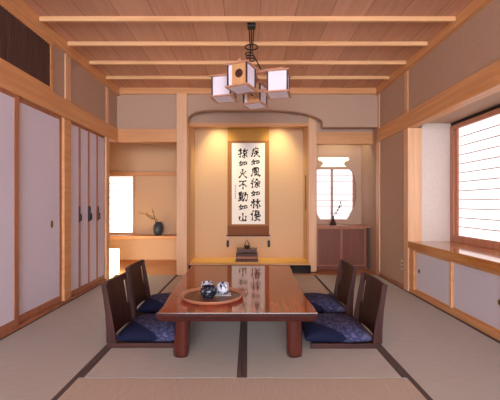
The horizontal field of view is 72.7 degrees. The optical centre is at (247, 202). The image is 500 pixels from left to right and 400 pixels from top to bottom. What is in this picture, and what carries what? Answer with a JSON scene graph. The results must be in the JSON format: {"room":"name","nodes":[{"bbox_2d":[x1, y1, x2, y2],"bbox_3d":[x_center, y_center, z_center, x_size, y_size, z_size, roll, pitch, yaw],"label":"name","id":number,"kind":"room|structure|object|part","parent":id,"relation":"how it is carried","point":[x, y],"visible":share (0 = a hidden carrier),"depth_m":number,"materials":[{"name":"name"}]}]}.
{"room":"traditional dwelling","nodes":[
{"label":"traditional dwelling","id":0,"kind":"room"},
{"bbox_2d":[53,44,116,127],"bbox_3d":[-1.875,-0.300,0.575,0.090,2.600,8.350,0,0,0],"label":"wall","id":1,"kind":"structure","parent":0,"point":[87,92],"depth_m":3.81,"materials":[{"name":"grey paint"}]},
{"bbox_2d":[0,88,18,334],"bbox_3d":[-1.831,0.061,2.300,0.026,1.818,0.800,0,0,0],"label":"door","id":2,"kind":"structure","parent":1,"relation":"in","point":[9,102],"depth_m":2.59,"materials":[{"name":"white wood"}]},
{"bbox_3d":[-1.832,0.046,2.300,0.016,1.728,0.700,0,0,0],"label":"paper panel","id":3,"kind":"part","parent":2,"relation":"part of","materials":[{"name":"white paper"}]},
{"bbox_2d":[0,0,52,91],"bbox_3d":[-1.822,-1.265,2.360,0.016,0.470,1.620,0,0,0],"label":"trim","id":4,"kind":"structure","parent":1,"relation":"attached to","point":[24,49],"depth_m":2.77,"materials":[{"name":"brown wood"}]},
{"bbox_2d":[19,98,61,322],"bbox_3d":[-1.859,0.061,3.015,0.026,1.818,0.710,0,0,0],"label":"door","id":5,"kind":"structure","parent":1,"relation":"in","point":[40,130],"depth_m":3.02,"materials":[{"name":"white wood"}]},
{"bbox_2d":[0,279,105,338],"bbox_3d":[-1.859,0.986,3.140,0.082,0.028,2.480,0,0,0],"label":"trim","id":6,"kind":"structure","parent":1,"relation":"attached to","point":[27,321],"depth_m":3.08,"materials":[{"name":"brown wood"}]},
{"bbox_2d":[0,62,117,141],"bbox_3d":[-1.859,-0.940,0.585,0.102,0.180,8.370,0,0,0],"label":"trim","id":7,"kind":"structure","parent":1,"relation":"attached to","point":[11,80],"depth_m":3.11,"materials":[{"name":"brown wood"}]},
{"bbox_2d":[2,0,119,95],"bbox_3d":[-1.817,-1.548,0.575,0.065,0.105,8.350,0,0,0],"label":"trim","id":8,"kind":"structure","parent":1,"relation":"attached to","point":[19,6],"depth_m":3.22,"materials":[{"name":"brown wood"}]},
{"bbox_2d":[62,117,70,300],"bbox_3d":[-1.860,0.075,3.436,0.080,1.850,0.129,0,0,0],"label":"trim","id":9,"kind":"structure","parent":1,"relation":"attached to","point":[66,123],"depth_m":3.41,"materials":[{"name":"brown wood"}]},
{"bbox_2d":[64,53,70,101],"bbox_3d":[-1.859,-1.265,3.442,0.082,0.470,0.105,0,0,0],"label":"trim","id":10,"kind":"structure","parent":1,"relation":"attached to","point":[67,59],"depth_m":3.42,"materials":[{"name":"brown wood"}]},
{"bbox_2d":[71,122,81,295],"bbox_3d":[-1.835,0.061,3.607,0.058,1.818,0.213,0,0,0],"label":"door","id":11,"kind":"structure","parent":1,"relation":"in","point":[76,217],"depth_m":3.63,"materials":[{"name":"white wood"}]},
{"bbox_3d":[-1.852,0.049,3.607,0.016,1.743,0.177,0,0,0],"label":"paper panel","id":12,"kind":"part","parent":11,"relation":"part of","materials":[{"name":"grey paper"}]},
{"bbox_3d":[-1.822,0.122,3.699,0.032,0.175,0.016,0,0,0],"label":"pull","id":13,"kind":"part","parent":11,"relation":"part of","materials":[{"name":"metal"}]},
{"bbox_2d":[80,126,90,290],"bbox_3d":[-1.835,0.061,3.822,0.058,1.818,0.213,0,0,0],"label":"door","id":14,"kind":"structure","parent":1,"relation":"in","point":[84,133],"depth_m":3.83,"materials":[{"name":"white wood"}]},
{"bbox_3d":[-1.852,0.049,3.822,0.016,1.743,0.177,0,0,0],"label":"paper panel","id":15,"kind":"part","parent":14,"relation":"part of","materials":[{"name":"white paper"}]},
{"bbox_3d":[-1.822,0.122,3.914,0.032,0.175,0.016,0,0,0],"label":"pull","id":16,"kind":"part","parent":14,"relation":"part of","materials":[{"name":"metal"}]},
{"bbox_2d":[89,130,96,286],"bbox_3d":[-1.835,0.061,4.037,0.058,1.818,0.213,0,0,0],"label":"door","id":17,"kind":"structure","parent":1,"relation":"in","point":[92,135],"depth_m":4.03,"materials":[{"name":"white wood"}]},
{"bbox_2d":[97,134,104,281],"bbox_3d":[-1.835,0.061,4.253,0.058,1.818,0.213,0,0,0],"label":"door","id":18,"kind":"structure","parent":1,"relation":"in","point":[100,139],"depth_m":4.25,"materials":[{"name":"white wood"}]},
{"bbox_2d":[106,87,108,123],"bbox_3d":[-1.860,-1.265,4.410,0.080,0.470,0.080,0,0,0],"label":"trim","id":19,"kind":"structure","parent":1,"relation":"attached to","point":[107,89],"depth_m":4.40,"materials":[{"name":"brown wood"}]},
{"bbox_2d":[110,120,194,262],"bbox_3d":[-1.812,-0.150,5.070,1.935,2.300,1.460,0,0,0],"label":"wall","id":20,"kind":"structure","parent":0,"point":[158,194],"depth_m":5.70,"materials":[{"name":"paint"}]},
{"bbox_2d":[105,137,109,280],"bbox_3d":[-1.867,0.075,4.410,0.106,1.850,0.100,0,0,0],"label":"trim","id":21,"kind":"structure","parent":20,"relation":"attached to","point":[107,140],"depth_m":4.39,"materials":[{"name":"brown wood"}]},
{"bbox_2d":[110,175,134,233],"bbox_3d":[-2.263,0.028,5.685,0.735,0.995,0.030,0,0,0],"label":"window","id":22,"kind":"structure","parent":20,"relation":"in","point":[122,187],"depth_m":5.69,"materials":[{"name":"paper"}]},
{"bbox_2d":[110,234,176,238],"bbox_3d":[-1.815,0.549,5.550,1.770,0.051,0.300,0,0,0],"label":"shelf","id":23,"kind":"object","parent":20,"relation":"attached to","point":[112,236],"depth_m":5.40,"materials":[{"name":"brown wood"}]},
{"bbox_2d":[153,222,163,234],"bbox_3d":[-1.460,0.418,5.535,0.166,0.212,0.165,0,0,0],"label":"flower vase","id":24,"kind":"object","parent":23,"relation":"on","point":[158,228],"visible":0.98,"depth_m":5.48,"materials":[{"name":"black ceramic"}]},
{"bbox_2d":[139,209,157,221],"bbox_3d":[-1.607,0.267,5.524,0.328,0.350,0.088,0,0,-10],"label":"branch","id":25,"kind":"object","parent":24,"relation":"in","point":[154,218],"visible":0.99,"depth_m":5.53,"materials":[{"name":"brown plant"}]},
{"bbox_2d":[110,172,176,175],"bbox_3d":[-1.815,-0.485,5.686,1.770,0.060,0.028,0,0,0],"label":"trim","id":26,"kind":"structure","parent":20,"relation":"attached to","point":[111,173],"depth_m":5.67,"materials":[{"name":"brown wood"}]},
{"bbox_2d":[120,260,176,262],"bbox_3d":[-1.815,0.975,5.692,1.770,0.050,0.015,0,0,0],"label":"trim","id":27,"kind":"structure","parent":20,"relation":"attached to","point":[121,261],"depth_m":5.68,"materials":[{"name":"brown wood"}]},
{"bbox_2d":[177,94,188,274],"bbox_3d":[-0.917,-0.258,4.780,0.145,2.515,0.160,0,0,0],"label":"trim","id":28,"kind":"structure","parent":20,"relation":"attached to","point":[182,99],"depth_m":4.70,"materials":[{"name":"brown wood"}]},
{"bbox_2d":[22,0,472,87],"bbox_3d":[-0.005,-1.610,0.575,3.850,0.100,8.550,0,0,0],"label":"ceiling","id":29,"kind":"structure","parent":0,"point":[133,43],"depth_m":3.27,"materials":[{"name":"brown wood"}]},
{"bbox_2d":[209,22,291,109],"bbox_3d":[0.021,-1.264,3.002,0.639,0.672,0.669,0,0,-32],"label":"pendant light","id":30,"kind":"object","parent":29,"relation":"hanging from","point":[240,78],"visible":0.98,"depth_m":2.90,"materials":[{"name":"white paper"}]},
{"bbox_3d":[-0.315,-1.024,2.990,0.012,0.167,0.012,0,0,14],"label":"edge post","id":31,"kind":"part","parent":30,"relation":"part of","materials":[{"name":"black wood"}]},
{"bbox_3d":[-0.214,-1.114,3.050,0.206,0.012,0.206,0,0,14],"label":"frame","id":32,"kind":"part","parent":30,"relation":"part of","materials":[{"name":"brown wood"}]},
{"bbox_3d":[-0.214,-0.935,3.050,0.206,0.012,0.206,0,0,14],"label":"frame","id":33,"kind":"part","parent":30,"relation":"part of","materials":[{"name":"brown wood"}]},
{"bbox_3d":[-0.214,-1.018,3.050,0.160,0.180,0.160,0,0,14],"label":"lamp shade","id":34,"kind":"part","parent":30,"relation":"part of","materials":[{"name":"white paper"}]},
{"bbox_3d":[-0.162,-1.024,2.745,0.012,0.167,0.012,0,0,25],"label":"edge post","id":35,"kind":"part","parent":30,"relation":"part of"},
{"bbox_3d":[-0.071,-1.025,2.700,0.124,0.170,0.006,0,0,25],"label":"wood panel","id":36,"kind":"part","parent":30,"relation":"part of","materials":[{"name":"beige wood"}]},
{"bbox_3d":[-0.052,-1.018,2.785,0.160,0.180,0.160,0,0,25],"label":"lamp shade","id":37,"kind":"part","parent":30,"relation":"part of","materials":[{"name":"white paper"}]},
{"bbox_3d":[-0.052,-1.114,2.785,0.206,0.012,0.206,0,0,25],"label":"frame","id":38,"kind":"part","parent":30,"relation":"part of","materials":[{"name":"brown wood"}]},
{"bbox_3d":[-0.052,-0.935,2.785,0.206,0.012,0.206,0,0,25],"label":"frame","id":39,"kind":"part","parent":30,"relation":"part of","materials":[{"name":"brown wood"}]},
{"bbox_3d":[-0.012,-1.024,2.675,0.012,0.167,0.012,0,0,25],"label":"edge post","id":40,"kind":"part","parent":30,"relation":"part of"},
{"bbox_3d":[0.051,-1.025,3.175,0.124,0.170,0.006,0,0,25],"label":"wood panel","id":41,"kind":"part","parent":30,"relation":"part of","materials":[{"name":"beige wood"}]},
{"bbox_3d":[0.070,-1.018,3.260,0.160,0.180,0.160,0,0,25],"label":"lamp shade","id":42,"kind":"part","parent":30,"relation":"part of","materials":[{"name":"white paper"}]},
{"bbox_3d":[0.070,-0.935,3.260,0.206,0.012,0.206,0,0,25],"label":"frame","id":43,"kind":"part","parent":30,"relation":"part of","materials":[{"name":"brown wood"}]},
{"bbox_3d":[0.058,-1.024,2.825,0.012,0.167,0.012,0,0,25],"label":"edge post","id":44,"kind":"part","parent":30,"relation":"part of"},
{"bbox_3d":[0.083,-1.341,2.991,0.106,0.408,0.013,0,0,12],"label":"cord","id":45,"kind":"part","parent":30,"relation":"part of","materials":[{"name":"black metal"}]},
{"bbox_3d":[0.030,-1.065,3.000,0.552,0.190,0.552,0,0,0],"label":"cross frame","id":46,"kind":"part","parent":30,"relation":"part of","materials":[{"name":"brown wood"}]},
{"bbox_3d":[0.263,-1.018,2.930,0.160,0.180,0.160,0,0,12],"label":"lamp shade","id":47,"kind":"part","parent":30,"relation":"part of","materials":[{"name":"white paper"}]},
{"bbox_3d":[0.263,-1.114,2.930,0.206,0.012,0.206,0,0,12],"label":"frame","id":48,"kind":"part","parent":30,"relation":"part of","materials":[{"name":"brown wood"}]},
{"bbox_3d":[0.263,-0.935,2.930,0.206,0.012,0.206,0,0,12],"label":"frame","id":49,"kind":"part","parent":30,"relation":"part of","materials":[{"name":"brown wood"}]},
{"bbox_3d":[0.327,-1.024,2.832,0.012,0.167,0.012,0,0,12],"label":"edge post","id":50,"kind":"part","parent":30,"relation":"part of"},
{"bbox_2d":[117,95,377,128],"bbox_3d":[-0.005,-1.305,4.800,3.830,0.590,0.100,0,0,0],"label":"wall","id":51,"kind":"structure","parent":0,"point":[133,111],"depth_m":4.75,"materials":[{"name":"grey paint"}]},
{"bbox_2d":[118,129,176,142],"bbox_3d":[-1.397,-0.940,4.789,0.823,0.180,0.122,0,0,0],"label":"trim","id":52,"kind":"structure","parent":51,"relation":"attached to","point":[124,135],"depth_m":4.73,"materials":[{"name":"brown wood"}]},
{"bbox_2d":[119,88,375,94],"bbox_3d":[-0.005,-1.558,4.740,3.560,0.085,0.060,0,0,0],"label":"trim","id":53,"kind":"structure","parent":51,"relation":"attached to","point":[122,91],"depth_m":4.71,"materials":[{"name":"brown wood"}]},
{"bbox_2d":[378,94,379,127],"bbox_3d":[1.850,-1.270,4.720,0.080,0.480,0.060,0,0,0],"label":"trim","id":54,"kind":"structure","parent":51,"relation":"attached to","point":[378,94],"depth_m":4.70,"materials":[{"name":"brown wood"}]},
{"bbox_2d":[190,112,307,122],"bbox_3d":[0.035,-1.333,5.010,1.930,0.335,0.080,0,0,0],"label":"wall","id":55,"kind":"structure","parent":0,"point":[204,117],"depth_m":4.97,"materials":[{"name":"grey paint"}]},
{"bbox_2d":[190,123,307,126],"bbox_3d":[0.020,-1.143,5.010,1.730,0.043,0.090,0,0,0],"label":"trim","id":56,"kind":"structure","parent":55,"relation":"attached to","point":[191,124],"depth_m":4.96,"materials":[{"name":"brown wood"}]},
{"bbox_2d":[0,263,499,399],"bbox_3d":[-0.375,1.059,1.030,4.750,0.121,9.460,0,0,0],"label":"floor","id":57,"kind":"structure","parent":0,"point":[427,352],"depth_m":2.12,"materials":[{"name":"beige wicker"}]},
{"bbox_2d":[110,248,119,275],"bbox_3d":[-1.900,0.822,4.740,0.170,0.356,0.170,0,0,0],"label":"floor lamp","id":58,"kind":"object","parent":57,"relation":"on","point":[114,253],"visible":0.52,"depth_m":4.68,"materials":[{"name":"white paper"}]},
{"bbox_2d":[101,272,173,347],"bbox_3d":[-0.755,0.781,2.560,0.545,0.437,0.444,0,0,0],"label":"chair","id":59,"kind":"object","parent":57,"relation":"on","point":[120,311],"visible":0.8,"depth_m":2.49,"materials":[{"name":"brown wood"}]},
{"bbox_3d":[-0.961,0.763,2.350,0.101,0.401,0.024,0,0,0],"label":"post","id":60,"kind":"part","parent":59,"relation":"part of","materials":[{"name":"brown wood"}]},
{"bbox_3d":[-0.986,0.759,2.560,0.082,0.382,0.402,0,0,0],"label":"backrest","id":61,"kind":"part","parent":59,"relation":"part of","materials":[{"name":"brown wood"}]},
{"bbox_3d":[-0.961,0.763,2.770,0.101,0.401,0.024,0,0,0],"label":"post","id":62,"kind":"part","parent":59,"relation":"part of","materials":[{"name":"brown wood"}]},
{"bbox_3d":[-0.727,0.983,2.350,0.490,0.034,0.020,0,0,0],"label":"floor rail","id":63,"kind":"part","parent":59,"relation":"part of","materials":[{"name":"brown wood"}]},
{"bbox_2d":[116,313,174,341],"bbox_3d":[-0.680,0.916,2.560,0.470,0.110,0.432,0,0,0],"label":"floor cushion","id":64,"kind":"object","parent":59,"relation":"on","point":[145,327],"visible":0.62,"depth_m":2.38,"materials":[{"name":"blue fabric"}]},
{"bbox_2d":[125,259,151,315],"bbox_3d":[-0.813,0.781,3.175,0.545,0.437,0.444,0,0,0],"label":"chair","id":65,"kind":"object","parent":57,"relation":"on","point":[140,288],"visible":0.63,"depth_m":3.23,"materials":[{"name":"brown wood"}]},
{"bbox_3d":[-1.019,0.763,2.965,0.101,0.401,0.024,0,0,0],"label":"post","id":66,"kind":"part","parent":65,"relation":"part of","materials":[{"name":"brown wood"}]},
{"bbox_3d":[-1.044,0.759,3.175,0.082,0.382,0.402,0,0,0],"label":"backrest","id":67,"kind":"part","parent":65,"relation":"part of","materials":[{"name":"brown wood"}]},
{"bbox_3d":[-1.019,0.763,3.385,0.101,0.401,0.024,0,0,0],"label":"post","id":68,"kind":"part","parent":65,"relation":"part of","materials":[{"name":"brown wood"}]},
{"bbox_2d":[136,292,171,312],"bbox_3d":[-0.738,0.916,3.175,0.470,0.110,0.432,0,0,0],"label":"floor cushion","id":69,"kind":"object","parent":65,"relation":"on","point":[154,303],"visible":0.44,"depth_m":3.01,"materials":[{"name":"blue fabric"}]},
{"bbox_2d":[156,266,318,357],"bbox_3d":[-0.079,0.830,2.812,1.032,0.340,1.545,0,0,0],"label":"table","id":70,"kind":"object","parent":57,"relation":"on","point":[270,293],"visible":0.92,"depth_m":2.22,"materials":[{"name":"brown wood"}]},
{"bbox_3d":[-0.434,0.855,2.244,0.122,0.290,0.113,0,0,0],"label":"leg","id":71,"kind":"part","parent":70,"relation":"part of","materials":[{"name":"brown wood"}]},
{"bbox_2d":[181,286,242,304],"bbox_3d":[-0.250,0.647,2.385,0.435,0.025,0.422,0,0,0],"label":"serving tray","id":72,"kind":"object","parent":70,"relation":"on","point":[193,296],"visible":0.73,"depth_m":2.33,"materials":[{"name":"beige wood"}]},
{"bbox_2d":[201,281,213,286],"bbox_3d":[-0.298,0.616,2.483,0.096,0.074,0.096,0,0,0],"label":"teacup","id":73,"kind":"object","parent":72,"relation":"on","point":[203,283],"visible":0.34,"depth_m":2.50,"materials":[{"name":"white ceramic"}]},
{"bbox_2d":[200,285,216,297],"bbox_3d":[-0.272,0.615,2.360,0.120,0.076,0.120,0,0,0],"label":"teacup","id":74,"kind":"object","parent":72,"relation":"on","point":[208,291],"visible":1,"depth_m":2.32,"materials":[{"name":"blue ceramic"}]},
{"bbox_2d":[215,293,230,295],"bbox_3d":[-0.178,0.650,2.420,0.110,0.004,0.070,0,0,-7],"label":"cloth","id":75,"kind":"object","parent":72,"relation":"on","point":[217,294],"visible":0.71,"depth_m":2.41,"materials":[{"name":"white fabric"}]},
{"bbox_2d":[217,282,228,294],"bbox_3d":[-0.180,0.611,2.435,0.090,0.075,0.090,0,0,-30],"label":"teacup","id":76,"kind":"object","parent":75,"relation":"on","point":[222,287],"visible":0.99,"depth_m":2.40,"materials":[{"name":"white ceramic"}]},
{"bbox_3d":[0.303,0.855,2.247,0.113,0.290,0.110,0,0,0],"label":"leg","id":77,"kind":"part","parent":70,"relation":"part of","materials":[{"name":"brown wood"}]},
{"bbox_2d":[317,224,369,269],"bbox_3d":[1.410,0.671,5.258,0.810,0.657,0.375,0,0,0],"label":"base cabinet","id":78,"kind":"object","parent":57,"relation":"on","point":[346,242],"visible":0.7,"depth_m":5.08,"materials":[{"name":"brown wood"}]},
{"bbox_3d":[1.216,0.657,5.091,0.357,0.562,0.014,0,0,0],"label":"door","id":79,"kind":"part","parent":78,"relation":"part of","materials":[{"name":"brown wood"}]},
{"bbox_3d":[1.216,0.657,5.081,0.357,0.562,0.006,0,0,0],"label":"door frame","id":80,"kind":"part","parent":78,"relation":"part of","materials":[{"name":"brown wood"}]},
{"bbox_2d":[317,224,369,227],"bbox_3d":[1.410,0.358,5.258,0.810,0.030,0.375,0,0,0],"label":"countertop","id":81,"kind":"structure","parent":78,"relation":"on","point":[318,225],"depth_m":5.07,"materials":[{"name":"brown wood"}]},
{"bbox_2d":[329,216,336,224],"bbox_3d":[1.313,0.273,5.250,0.110,0.140,0.110,0,0,0],"label":"bud vase","id":82,"kind":"object","parent":81,"relation":"on","point":[332,222],"visible":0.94,"depth_m":5.22,"materials":[{"name":"black ceramic"}]},
{"bbox_3d":[1.575,0.657,5.091,0.356,0.562,0.014,0,0,0],"label":"door","id":83,"kind":"part","parent":78,"relation":"part of","materials":[{"name":"brown wood"}]},
{"bbox_3d":[1.575,0.657,5.081,0.356,0.562,0.006,0,0,0],"label":"door frame","id":84,"kind":"part","parent":78,"relation":"part of","materials":[{"name":"brown wood"}]},
{"bbox_2d":[333,260,356,315],"bbox_3d":[0.691,0.781,3.165,0.545,0.437,0.444,0,0,0],"label":"chair","id":85,"kind":"object","parent":57,"relation":"on","point":[344,284],"visible":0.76,"depth_m":3.18,"materials":[{"name":"brown wood"}]},
{"bbox_2d":[303,293,344,313],"bbox_3d":[0.616,0.916,3.165,0.470,0.110,0.432,0,0,0],"label":"floor cushion","id":86,"kind":"object","parent":85,"relation":"on","point":[323,303],"visible":0.58,"depth_m":3.00,"materials":[{"name":"blue fabric"}]},
{"bbox_3d":[0.897,0.763,3.375,0.101,0.401,0.024,0,0,0],"label":"post","id":87,"kind":"part","parent":85,"relation":"part of","materials":[{"name":"brown wood"}]},
{"bbox_3d":[0.922,0.759,3.165,0.082,0.382,0.402,0,0,0],"label":"backrest","id":88,"kind":"part","parent":85,"relation":"part of","materials":[{"name":"brown wood"}]},
{"bbox_3d":[0.897,0.763,2.955,0.101,0.401,0.024,0,0,0],"label":"post","id":89,"kind":"part","parent":85,"relation":"part of","materials":[{"name":"brown wood"}]},
{"bbox_2d":[310,272,387,348],"bbox_3d":[0.701,0.781,2.550,0.545,0.437,0.444,0,0,0],"label":"chair","id":90,"kind":"object","parent":57,"relation":"on","point":[369,308],"visible":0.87,"depth_m":2.46,"materials":[{"name":"brown wood"}]},
{"bbox_2d":[302,313,372,341],"bbox_3d":[0.626,0.916,2.550,0.470,0.110,0.432,0,0,0],"label":"floor cushion","id":91,"kind":"object","parent":90,"relation":"on","point":[328,327],"visible":0.91,"depth_m":2.38,"materials":[{"name":"blue fabric"}]},
{"bbox_3d":[0.673,0.983,2.340,0.490,0.034,0.020,0,0,0],"label":"floor rail","id":92,"kind":"part","parent":90,"relation":"part of","materials":[{"name":"brown wood"}]},
{"bbox_3d":[0.907,0.763,2.760,0.101,0.401,0.024,0,0,0],"label":"post","id":93,"kind":"part","parent":90,"relation":"part of","materials":[{"name":"brown wood"}]},
{"bbox_3d":[0.932,0.759,2.550,0.082,0.382,0.402,0,0,0],"label":"backrest","id":94,"kind":"part","parent":90,"relation":"part of","materials":[{"name":"brown wood"}]},
{"bbox_3d":[0.907,0.763,2.340,0.101,0.401,0.024,0,0,0],"label":"post","id":95,"kind":"part","parent":90,"relation":"part of","materials":[{"name":"brown wood"}]},
{"bbox_2d":[409,248,499,340],"bbox_3d":[2.040,0.751,2.567,0.440,0.498,2.535,0,0,0],"label":"base cabinet","id":96,"kind":"object","parent":57,"relation":"on","point":[470,293],"visible":0.99,"depth_m":2.99,"materials":[{"name":"white paper"}]},
{"bbox_3d":[1.850,0.740,3.413,0.012,0.400,0.619,0,0,0],"label":"paper panel","id":97,"kind":"part","parent":96,"relation":"part of","materials":[{"name":"white paper"}]},
{"bbox_3d":[1.849,0.740,3.413,0.018,0.428,0.655,0,0,0],"label":"door","id":98,"kind":"part","parent":96,"relation":"part of","materials":[{"name":"white paper"}]},
{"bbox_3d":[1.867,0.740,2.765,0.018,0.428,0.670,0,0,0],"label":"door","id":99,"kind":"part","parent":96,"relation":"part of","materials":[{"name":"white paper"}]},
{"bbox_3d":[1.868,0.740,2.765,0.012,0.400,0.634,0,0,0],"label":"paper panel","id":100,"kind":"part","parent":96,"relation":"part of","materials":[{"name":"white paper"}]},
{"bbox_2d":[189,258,310,272],"bbox_3d":[0.018,0.932,5.120,1.755,0.135,0.560,0,0,0],"label":"floor","id":101,"kind":"structure","parent":0,"point":[297,265],"depth_m":4.87,"materials":[{"name":"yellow wood"}]},
{"bbox_2d":[235,247,257,261],"bbox_3d":[-0.016,0.767,5.100,0.340,0.199,0.200,0,0,0],"label":"stand","id":102,"kind":"object","parent":101,"relation":"on","point":[250,254],"visible":1,"depth_m":5.01,"materials":[{"name":"red wood"}]},
{"bbox_2d":[237,247,256,251],"bbox_3d":[-0.016,0.698,5.100,0.299,0.059,0.180,0,0,0],"label":"tray","id":103,"kind":"object","parent":102,"relation":"on","point":[239,249],"depth_m":5.01,"materials":[{"name":"red wood"}]},
{"bbox_3d":[-0.016,0.805,5.008,0.300,0.033,0.004,0,0,0],"label":"drawer","id":104,"kind":"part","parent":102,"relation":"part of","materials":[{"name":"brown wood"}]},
{"bbox_2d":[195,127,306,260],"bbox_3d":[0.035,-0.300,5.165,1.930,2.600,0.630,0,0,0],"label":"wall","id":105,"kind":"structure","parent":0,"point":[287,145],"depth_m":5.40,"materials":[{"name":"paint"}]},
{"bbox_2d":[226,127,269,246],"bbox_3d":[0.005,-0.324,5.377,0.690,2.048,0.044,0,0,0],"label":"scroll","id":106,"kind":"object","parent":105,"relation":"hanging from","point":[247,147],"visible":0.99,"depth_m":5.39,"materials":[{"name":"white paper"}]},
{"bbox_2d":[305,175,305,209],"bbox_3d":[0.874,-0.155,5.160,0.012,0.530,0.030,0,0,0],"label":"trim","id":107,"kind":"structure","parent":105,"relation":"attached to","point":[305,175],"depth_m":5.15,"materials":[{"name":"red wood"}]},
{"bbox_2d":[307,116,316,271],"bbox_3d":[0.940,-0.225,5.000,0.120,2.450,0.120,0,0,0],"label":"trim","id":108,"kind":"structure","parent":105,"relation":"attached to","point":[312,123],"depth_m":4.94,"materials":[{"name":"brown wood"}]},
{"bbox_2d":[317,145,361,223],"bbox_3d":[1.410,-0.400,5.463,0.820,1.600,0.025,0,0,0],"label":"wall","id":109,"kind":"structure","parent":0,"point":[353,152],"depth_m":5.45,"materials":[{"name":"grey paint"}]},
{"bbox_2d":[317,120,377,272],"bbox_3d":[1.455,-0.300,5.205,0.910,2.600,0.910,0,0,0],"label":"wall","id":110,"kind":"structure","parent":0,"point":[368,151],"depth_m":5.01,"materials":[{"name":"grey paint"}]},
{"bbox_2d":[317,132,372,144],"bbox_3d":[1.410,-0.945,4.995,0.820,0.170,0.110,0,0,0],"label":"trim","id":111,"kind":"structure","parent":110,"relation":"attached to","point":[323,138],"depth_m":4.94,"materials":[{"name":"brown wood"}]},
{"bbox_2d":[380,0,499,284],"bbox_3d":[2.130,-0.300,0.575,0.620,2.600,8.350,0,0,0],"label":"wall","id":112,"kind":"structure","parent":0,"point":[475,45],"depth_m":3.84,"materials":[{"name":"grey paint"}]},
{"bbox_2d":[376,141,379,274],"bbox_3d":[1.848,0.075,4.740,0.084,1.850,0.120,0,0,0],"label":"trim","id":113,"kind":"structure","parent":112,"relation":"attached to","point":[377,143],"depth_m":4.72,"materials":[{"name":"brown wood"}]},
{"bbox_2d":[379,272,403,288],"bbox_3d":[1.819,0.978,4.312,0.022,0.045,0.735,0,0,0],"label":"baseboard","id":114,"kind":"structure","parent":112,"relation":"attached to","point":[397,283],"depth_m":4.25,"materials":[{"name":"brown wood"}]},
{"bbox_2d":[405,70,408,112],"bbox_3d":[1.850,-1.270,3.895,0.080,0.480,0.080,0,0,0],"label":"trim","id":115,"kind":"structure","parent":112,"relation":"attached to","point":[407,71],"depth_m":3.86,"materials":[{"name":"brown wood"}]},
{"bbox_2d":[404,128,421,290],"bbox_3d":[1.885,0.075,3.893,0.159,1.850,0.105,0,0,0],"label":"trim","id":116,"kind":"structure","parent":112,"relation":"attached to","point":[412,136],"depth_m":3.84,"materials":[{"name":"beige wood"}]},
{"bbox_2d":[375,0,492,94],"bbox_3d":[1.808,-1.552,0.575,0.065,0.095,8.350,0,0,0],"label":"trim","id":117,"kind":"structure","parent":112,"relation":"attached to","point":[475,6],"depth_m":3.19,"materials":[{"name":"brown wood"}]},
{"bbox_2d":[377,59,499,141],"bbox_3d":[1.854,-0.940,0.575,0.112,0.180,8.350,0,0,0],"label":"trim","id":118,"kind":"structure","parent":112,"relation":"attached to","point":[485,82],"depth_m":3.03,"materials":[{"name":"brown wood"}]},
{"bbox_2d":[408,241,499,272],"bbox_3d":[2.072,0.465,2.520,0.535,0.070,2.640,0,0,0],"label":"countertop","id":119,"kind":"structure","parent":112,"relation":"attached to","point":[487,258],"depth_m":3.08,"materials":[{"name":"brown wood"}]},
{"bbox_2d":[450,108,499,249],"bbox_3d":[2.310,-0.217,2.520,0.060,1.295,2.640,0,0,0],"label":"window","id":120,"kind":"structure","parent":112,"relation":"in","point":[474,142],"depth_m":3.44,"materials":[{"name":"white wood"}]},
{"bbox_2d":[451,104,499,125],"bbox_3d":[2.315,-0.883,2.520,0.050,0.033,2.640,0,0,0],"label":"trim","id":121,"kind":"structure","parent":112,"relation":"attached to","point":[496,106],"depth_m":3.41,"materials":[{"name":"black wood"}]},
{"bbox_2d":[429,91,499,122],"bbox_3d":[2.175,-0.940,2.510,0.530,0.080,2.820,0,0,0],"label":"ceiling","id":122,"kind":"structure","parent":0,"point":[492,100],"depth_m":3.27,"materials":[{"name":"grey paint"}]},
{"bbox_3d":[1.410,-0.100,5.610,0.820,2.200,0.100,0,0,0],"label":"wall","id":123,"kind":"structure","parent":0,"visible":0},
{"bbox_2d":[318,157,348,166],"bbox_3d":[1.375,-0.685,5.537,0.690,0.190,0.015,0,0,0],"label":"window","id":124,"kind":"structure","parent":123,"relation":"in","point":[327,161],"depth_m":5.53,"materials":[{"name":"white paper"}]},
{"bbox_2d":[317,169,354,220],"bbox_3d":[1.365,-0.143,5.535,0.730,0.877,0.030,0,0,0],"label":"window","id":125,"kind":"structure","parent":123,"relation":"in","point":[334,186],"depth_m":5.54,"materials":[{"name":"white paper"}]}
]}

